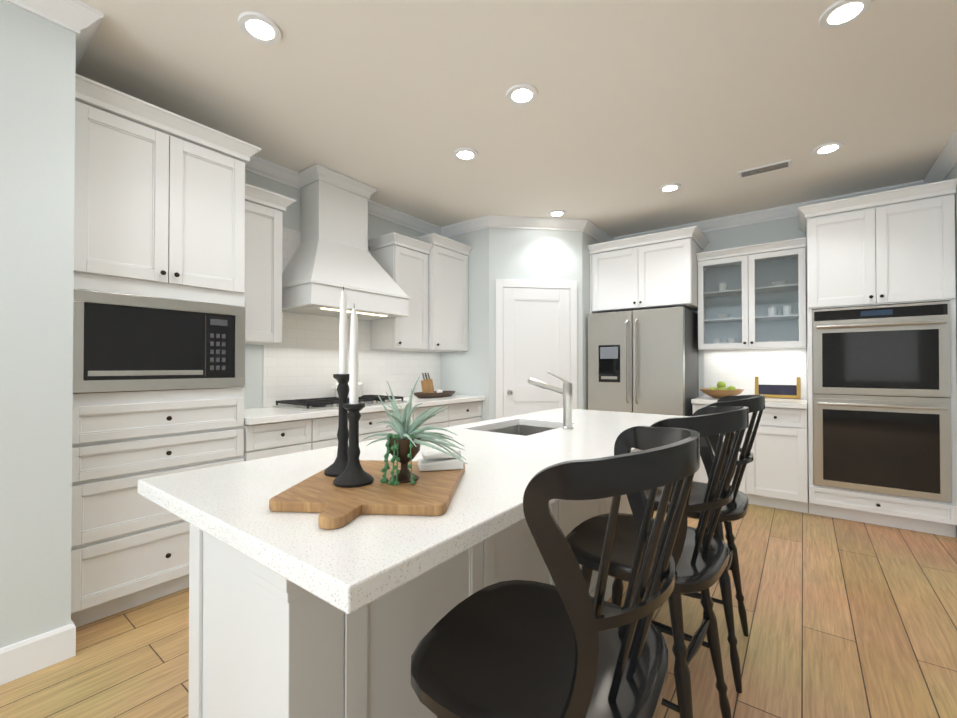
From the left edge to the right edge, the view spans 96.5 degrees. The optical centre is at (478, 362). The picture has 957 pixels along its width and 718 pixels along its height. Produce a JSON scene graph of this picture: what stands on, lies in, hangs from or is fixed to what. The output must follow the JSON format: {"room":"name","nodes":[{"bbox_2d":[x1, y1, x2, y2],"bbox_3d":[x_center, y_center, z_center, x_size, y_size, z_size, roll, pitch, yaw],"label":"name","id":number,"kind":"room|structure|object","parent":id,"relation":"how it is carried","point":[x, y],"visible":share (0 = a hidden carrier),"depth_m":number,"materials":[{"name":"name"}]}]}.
{"room":"kitchen","nodes":[
{"label":"kitchen","id":0,"kind":"room"},
{"bbox_2d":[0,0,75,647],"bbox_3d":[-2.644,-0.141,1.208,0.750,2.740,2.078,0,-1,37],"label":"wall","id":1,"kind":"structure","parent":0,"point":[37,112],"depth_m":1.72,"materials":[{"name":"paint"}]},
{"bbox_2d":[0,620,75,685],"bbox_3d":[-2.335,1.158,0.971,0.014,0.135,2.092,0,-1,37],"label":"baseboard","id":2,"kind":"structure","parent":1,"relation":"attached to","point":[20,659],"depth_m":1.70,"materials":[{"name":"white paint"}]},
{"bbox_2d":[4,0,956,242],"bbox_3d":[0.136,-1.453,2.010,4.220,0.100,6.700,0,-1,37],"label":"crown molding","id":3,"kind":"structure","parent":1,"relation":"attached to","point":[81,20],"depth_m":3.94,"materials":[{"name":"white paint"}]},
{"bbox_2d":[244,171,426,408],"bbox_3d":[-2.435,-0.132,2.225,0.150,2.740,9.750,0,-1,37],"label":"wall","id":4,"kind":"structure","parent":0,"point":[253,387],"depth_m":3.25,"materials":[{"name":"paint"}]},
{"bbox_2d":[244,183,295,344],"bbox_3d":[-1.553,-0.638,2.929,0.388,1.005,0.409,0,-1,37],"label":"upper cabinet","id":5,"kind":"object","parent":4,"relation":"attached to","point":[264,209],"visible":0.46,"depth_m":2.86,"materials":[{"name":"white paint"}]},
{"bbox_2d":[282,164,409,319],"bbox_3d":[-1.076,-0.939,3.441,0.532,1.095,0.920,0,-1,37],"label":"range hood","id":6,"kind":"object","parent":4,"relation":"attached to","point":[331,257],"visible":0.85,"depth_m":3.33,"materials":[{"name":"white paint"}]},
{"bbox_2d":[263,227,440,406],"bbox_3d":[-1.014,-0.354,3.966,0.008,1.384,1.956,0,-1,37],"label":"backsplash","id":7,"kind":"structure","parent":4,"relation":"attached to","point":[301,361],"depth_m":3.57,"materials":[{"name":"tile"}]},
{"bbox_2d":[368,232,432,350],"bbox_3d":[-0.735,-0.628,4.005,0.388,1.005,0.486,0,-1,37],"label":"upper cabinet","id":8,"kind":"object","parent":4,"relation":"attached to","point":[401,260],"visible":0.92,"depth_m":3.92,"materials":[{"name":"white paint"}]},
{"bbox_2d":[441,228,488,420],"bbox_3d":[-0.130,-0.110,4.580,0.670,2.740,0.090,0,-1,37],"label":"wall","id":9,"kind":"structure","parent":0,"point":[465,373],"depth_m":4.45,"materials":[{"name":"paint"}]},
{"bbox_2d":[410,233,472,351],"bbox_3d":[-0.418,-0.670,4.373,0.448,1.095,0.592,0,-1,37],"label":"upper cabinet","id":10,"kind":"object","parent":9,"relation":"attached to","point":[447,294],"visible":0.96,"depth_m":4.26,"materials":[{"name":"white paint"}]},
{"bbox_2d":[0,504,956,717],"bbox_3d":[0.336,1.270,0.199,8.700,0.100,9.900,0,-1,37],"label":"floor","id":11,"kind":"structure","parent":0,"point":[849,619],"depth_m":1.89,"materials":[{"name":"brown wood"}]},
{"bbox_2d":[71,73,260,627],"bbox_3d":[-1.804,-0.023,2.402,0.635,2.525,0.835,0,-1,37],"label":"tall cabinet","id":12,"kind":"object","parent":11,"relation":"on","point":[159,202],"visible":0.73,"depth_m":2.15,"materials":[{"name":"white paint"}]},
{"bbox_2d":[73,289,245,392],"bbox_3d":[-1.729,-0.096,2.309,0.294,0.472,0.769,0,-1,37],"label":"microwave","id":13,"kind":"object","parent":12,"relation":"in","point":[123,342],"visible":1,"depth_m":2.17,"materials":[{"name":"silver metal"}]},
{"bbox_2d":[244,418,315,460],"bbox_3d":[-1.478,0.808,2.871,0.577,0.872,0.429,0,-1,37],"label":"base cabinet","id":14,"kind":"object","parent":11,"relation":"on","point":[265,440],"depth_m":2.69,"materials":[{"name":"white paint"}]},
{"bbox_2d":[316,407,419,448],"bbox_3d":[-1.064,0.813,3.416,0.577,0.872,1.068,0,-1,37],"label":"base cabinet","id":15,"kind":"object","parent":11,"relation":"on","point":[326,427],"depth_m":3.21,"materials":[{"name":"white paint"}]},
{"bbox_2d":[188,425,631,717],"bbox_3d":[0.091,0.799,1.967,0.634,0.873,2.374,0,-1,37],"label":"kitchen island","id":16,"kind":"object","parent":11,"relation":"on","point":[264,642],"visible":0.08,"depth_m":1.06,"materials":[{"name":"white paint"}]},
{"bbox_2d":[138,408,690,613],"bbox_3d":[0.207,0.340,1.864,0.930,0.040,2.500,0,-1,37],"label":"island countertop","id":17,"kind":"structure","parent":16,"relation":"on","point":[359,562],"depth_m":0.93,"materials":[{"name":"stone"}]},
{"bbox_2d":[269,460,464,529],"bbox_3d":[-0.245,0.301,1.032,0.380,0.022,0.487,0,-1,5],"label":"cutting board","id":18,"kind":"object","parent":17,"relation":"on","point":[429,493],"visible":0.73,"depth_m":0.92,"materials":[{"name":"brown wood"}]},
{"bbox_2d":[324,286,349,476],"bbox_3d":[-0.359,0.043,1.132,0.096,0.493,0.096,0,-1,37],"label":"candlestick","id":19,"kind":"object","parent":18,"relation":"on","point":[337,467],"visible":0.88,"depth_m":1.12,"materials":[{"name":"black metal"}]},
{"bbox_2d":[333,304,373,487],"bbox_3d":[-0.302,0.073,1.035,0.096,0.433,0.096,0,-1,37],"label":"candlestick","id":20,"kind":"object","parent":18,"relation":"on","point":[354,474],"visible":1,"depth_m":1.02,"materials":[{"name":"black metal"}]},
{"bbox_2d":[362,376,467,484],"bbox_3d":[-0.144,0.163,1.081,0.363,0.256,0.276,0,-1,37],"label":"potted plant","id":21,"kind":"object","parent":18,"relation":"on","point":[405,442],"visible":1,"depth_m":1.04,"materials":[{"name":"green plant"}]},
{"bbox_2d":[417,446,463,470],"bbox_3d":[-0.108,0.265,1.193,0.119,0.052,0.090,0,-1,-13],"label":"napkin","id":22,"kind":"object","parent":18,"relation":"on","point":[433,460],"visible":0.88,"depth_m":1.16,"materials":[{"name":"white fabric"}]},
{"bbox_2d":[488,425,551,435],"bbox_3d":[0.223,0.464,2.189,0.372,0.200,0.532,0,-1,37],"label":"sink","id":23,"kind":"object","parent":17,"relation":"in","point":[522,430],"visible":0.08,"depth_m":2.45,"materials":[{"name":"silver metal"}]},
{"bbox_2d":[528,371,572,428],"bbox_3d":[0.362,0.181,2.162,0.250,0.282,0.056,0,-1,37],"label":"faucet","id":24,"kind":"object","parent":17,"relation":"on","point":[566,391],"visible":1,"depth_m":2.09,"materials":[{"name":"silver metal"}]},
{"bbox_2d":[420,403,455,430],"bbox_3d":[-0.624,0.818,3.995,0.577,0.872,0.514,0,-1,37],"label":"base cabinet","id":25,"kind":"object","parent":11,"relation":"on","point":[446,418],"depth_m":3.91,"materials":[{"name":"white paint"}]},
{"bbox_2d":[456,401,481,424],"bbox_3d":[-0.370,0.821,4.329,0.577,0.872,0.581,0,-1,37],"label":"base cabinet","id":26,"kind":"object","parent":11,"relation":"on","point":[466,412],"depth_m":4.22,"materials":[{"name":"white paint"}]},
{"bbox_2d":[244,395,484,424],"bbox_3d":[-0.885,0.356,3.622,0.617,0.040,2.336,0,-1,37],"label":"countertop","id":27,"kind":"structure","parent":26,"relation":"on","point":[254,416],"depth_m":2.96,"materials":[{"name":"stone"}]},
{"bbox_2d":[273,395,406,410],"bbox_3d":[-1.080,0.310,3.433,0.500,0.046,0.910,0,-1,37],"label":"cooktop","id":28,"kind":"object","parent":27,"relation":"in","point":[311,404],"visible":0.69,"depth_m":3.24,"materials":[{"name":"black metal"}]},
{"bbox_2d":[332,382,364,397],"bbox_3d":[-1.085,0.204,3.576,0.236,0.167,0.290,0,-1,37],"label":"pot","id":29,"kind":"object","parent":28,"relation":"on","point":[360,389],"visible":0.29,"depth_m":3.52,"materials":[{"name":"white ceramic"}]},
{"bbox_2d":[414,373,454,397],"bbox_3d":[-0.431,0.220,4.272,0.235,0.243,0.560,0,-1,37],"label":"tray","id":30,"kind":"object","parent":27,"relation":"on","point":[428,391],"visible":1,"depth_m":4.21,"materials":[{"name":"brown wood"}]},
{"bbox_2d":[411,426,699,717],"bbox_3d":[0.155,0.676,0.852,0.515,1.104,0.492,0,-1,37],"label":"stool","id":31,"kind":"object","parent":11,"relation":"on","point":[567,645],"visible":1,"depth_m":0.74,"materials":[{"name":"black paint"}]},
{"bbox_2d":[588,307,698,415],"bbox_3d":[1.719,0.365,4.479,0.930,1.763,0.786,0,-1,37],"label":"fridge","id":32,"kind":"object","parent":11,"relation":"on","point":[645,361],"visible":0.62,"depth_m":4.18,"materials":[{"name":"silver metal"}]},
{"bbox_2d":[566,406,748,717],"bbox_3d":[0.555,0.680,1.352,0.514,1.104,0.493,0,-1,37],"label":"stool","id":33,"kind":"object","parent":11,"relation":"on","point":[700,553],"visible":0.65,"depth_m":1.24,"materials":[{"name":"black paint"}]},
{"bbox_2d":[644,395,764,692],"bbox_3d":[0.953,0.685,1.875,0.513,1.104,0.493,0,-1,37],"label":"stool","id":34,"kind":"object","parent":11,"relation":"on","point":[735,508],"visible":0.35,"depth_m":1.69,"materials":[{"name":"black paint"}]},
{"bbox_2d":[693,404,807,512],"bbox_3d":[2.523,0.818,3.978,0.858,0.873,0.637,0,-1,37],"label":"base cabinet","id":35,"kind":"object","parent":11,"relation":"on","point":[775,474],"visible":0.46,"depth_m":3.62,"materials":[{"name":"white paint"}]},
{"bbox_2d":[691,396,806,408],"bbox_3d":[2.522,0.359,3.981,0.858,0.040,0.642,0,-1,37],"label":"countertop","id":36,"kind":"structure","parent":35,"relation":"on","point":[786,403],"depth_m":3.72,"materials":[{"name":"stone"}]},
{"bbox_2d":[700,381,743,397],"bbox_3d":[2.344,0.259,4.122,0.380,0.162,0.380,0,-1,37],"label":"fruit bowl","id":37,"kind":"object","parent":36,"relation":"on","point":[720,391],"visible":0.9,"depth_m":4.03,"materials":[{"name":"brown wood"}]},
{"bbox_2d":[755,377,800,398],"bbox_3d":[2.878,0.182,4.114,0.360,0.314,0.072,0,-1,37],"label":"tray","id":38,"kind":"object","parent":36,"relation":"on","point":[782,391],"visible":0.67,"depth_m":4.09,"materials":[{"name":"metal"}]},
{"bbox_2d":[798,178,956,537],"bbox_3d":[3.167,-0.013,3.478,0.888,2.525,0.665,0,-1,37],"label":"tall cabinet","id":39,"kind":"object","parent":11,"relation":"on","point":[893,247],"visible":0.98,"depth_m":3.22,"materials":[{"name":"white paint"}]},
{"bbox_2d":[812,301,951,502],"bbox_3d":[3.177,0.277,3.441,0.766,1.420,0.658,0,-1,37],"label":"wall oven","id":40,"kind":"object","parent":39,"relation":"in","point":[882,399],"visible":1,"depth_m":3.20,"materials":[{"name":"silver metal"}]},
{"bbox_2d":[75,0,956,236],"bbox_3d":[0.336,-1.570,0.225,8.700,0.100,9.900,0,-1,37],"label":"ceiling","id":41,"kind":"structure","parent":0,"point":[622,117],"depth_m":2.38,"materials":[{"name":"white paint"}]},
{"bbox_2d":[238,11,281,43],"bbox_3d":[-0.978,-1.497,1.915,0.175,0.012,0.175,0,-1,31],"label":"recessed light","id":42,"kind":"object","parent":41,"relation":"in","point":[260,28],"depth_m":1.90,"materials":[{"name":"white paint"}]},
{"bbox_2d":[454,147,477,160],"bbox_3d":[-0.091,-1.487,3.049,0.175,0.012,0.175,0,-1,28],"label":"recessed light","id":43,"kind":"object","parent":41,"relation":"in","point":[463,154],"depth_m":3.03,"materials":[{"name":"white paint"}]},
{"bbox_2d":[506,84,537,104],"bbox_3d":[0.243,-1.493,2.381,0.175,0.012,0.175,0,-1,31],"label":"recessed light","id":44,"kind":"object","parent":41,"relation":"in","point":[519,94],"depth_m":2.37,"materials":[{"name":"white paint"}]},
{"bbox_2d":[548,210,565,216],"bbox_3d":[0.777,-1.476,4.224,0.175,0.012,0.175,0,-1,31],"label":"recessed light","id":45,"kind":"object","parent":41,"relation":"in","point":[554,213],"depth_m":4.20,"materials":[{"name":"white paint"}]},
{"bbox_2d":[659,183,680,192],"bbox_3d":[1.623,-1.482,3.618,0.175,0.012,0.175,0,-1,31],"label":"recessed light","id":46,"kind":"object","parent":41,"relation":"in","point":[670,187],"depth_m":3.60,"materials":[{"name":"white paint"}]},
{"bbox_2d":[737,159,791,177],"bbox_3d":[2.191,-1.485,3.274,0.340,0.013,0.120,0,-1,37],"label":"ceiling vent","id":47,"kind":"object","parent":41,"relation":"in","point":[765,168],"visible":0.98,"depth_m":3.25,"materials":[{"name":"white metal"}]},
{"bbox_2d":[812,141,843,154],"bbox_3d":[2.429,-1.488,2.968,0.175,0.012,0.175,0,-1,31],"label":"recessed light","id":48,"kind":"object","parent":41,"relation":"in","point":[827,148],"depth_m":2.95,"materials":[{"name":"white paint"}]},
{"bbox_2d":[819,0,872,28],"bbox_3d":[1.567,-1.498,1.826,0.175,0.012,0.175,0,-1,28],"label":"recessed light","id":49,"kind":"object","parent":41,"relation":"in","point":[841,13],"depth_m":1.82,"materials":[{"name":"white paint"}]},
{"bbox_2d":[489,227,582,419],"bbox_3d":[0.594,-0.111,4.453,0.990,2.740,0.090,0,-1,-8],"label":"wall","id":50,"kind":"structure","parent":0,"point":[535,254],"depth_m":4.41,"materials":[{"name":"paint"}]},
{"bbox_2d":[496,279,576,418],"bbox_3d":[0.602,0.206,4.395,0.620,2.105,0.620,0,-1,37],"label":"door","id":51,"kind":"structure","parent":50,"relation":"attached to","point":[536,329],"depth_m":4.39,"materials":[{"name":"white paint"}]},
{"bbox_2d":[582,232,599,409],"bbox_3d":[1.297,-0.108,4.821,0.090,2.740,0.800,0,-1,37],"label":"wall","id":52,"kind":"structure","parent":0,"point":[587,240],"depth_m":4.55,"materials":[{"name":"paint"}]},
{"bbox_2d":[693,216,807,441],"bbox_3d":[2.758,-0.113,4.306,3.100,2.740,0.150,0,-1,37],"label":"wall","id":53,"kind":"structure","parent":0,"point":[763,232],"depth_m":4.25,"materials":[{"name":"paint"}]},
{"bbox_2d":[588,226,708,313],"bbox_3d":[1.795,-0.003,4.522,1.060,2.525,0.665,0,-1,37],"label":"upper cabinet","id":54,"kind":"object","parent":53,"relation":"attached to","point":[652,271],"visible":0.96,"depth_m":4.28,"materials":[{"name":"white paint"}]},
{"bbox_2d":[696,237,806,349],"bbox_3d":[2.598,-0.607,4.090,0.858,0.945,0.388,0,-1,37],"label":"upper cabinet","id":55,"kind":"object","parent":53,"relation":"attached to","point":[751,296],"visible":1,"depth_m":3.96,"materials":[{"name":"white paint"}]},
{"bbox_2d":[704,348,806,398],"bbox_3d":[2.715,0.105,4.237,0.858,0.472,0.008,0,-1,37],"label":"backsplash","id":56,"kind":"structure","parent":53,"relation":"attached to","point":[739,369],"depth_m":4.22,"materials":[{"name":"tile"}]},
{"bbox_2d":[945,164,956,536],"bbox_3d":[3.483,-0.124,3.033,0.145,2.740,1.000,0,-1,37],"label":"wall","id":57,"kind":"structure","parent":0,"point":[952,174],"depth_m":3.02,"materials":[{"name":"paint"}]}
]}

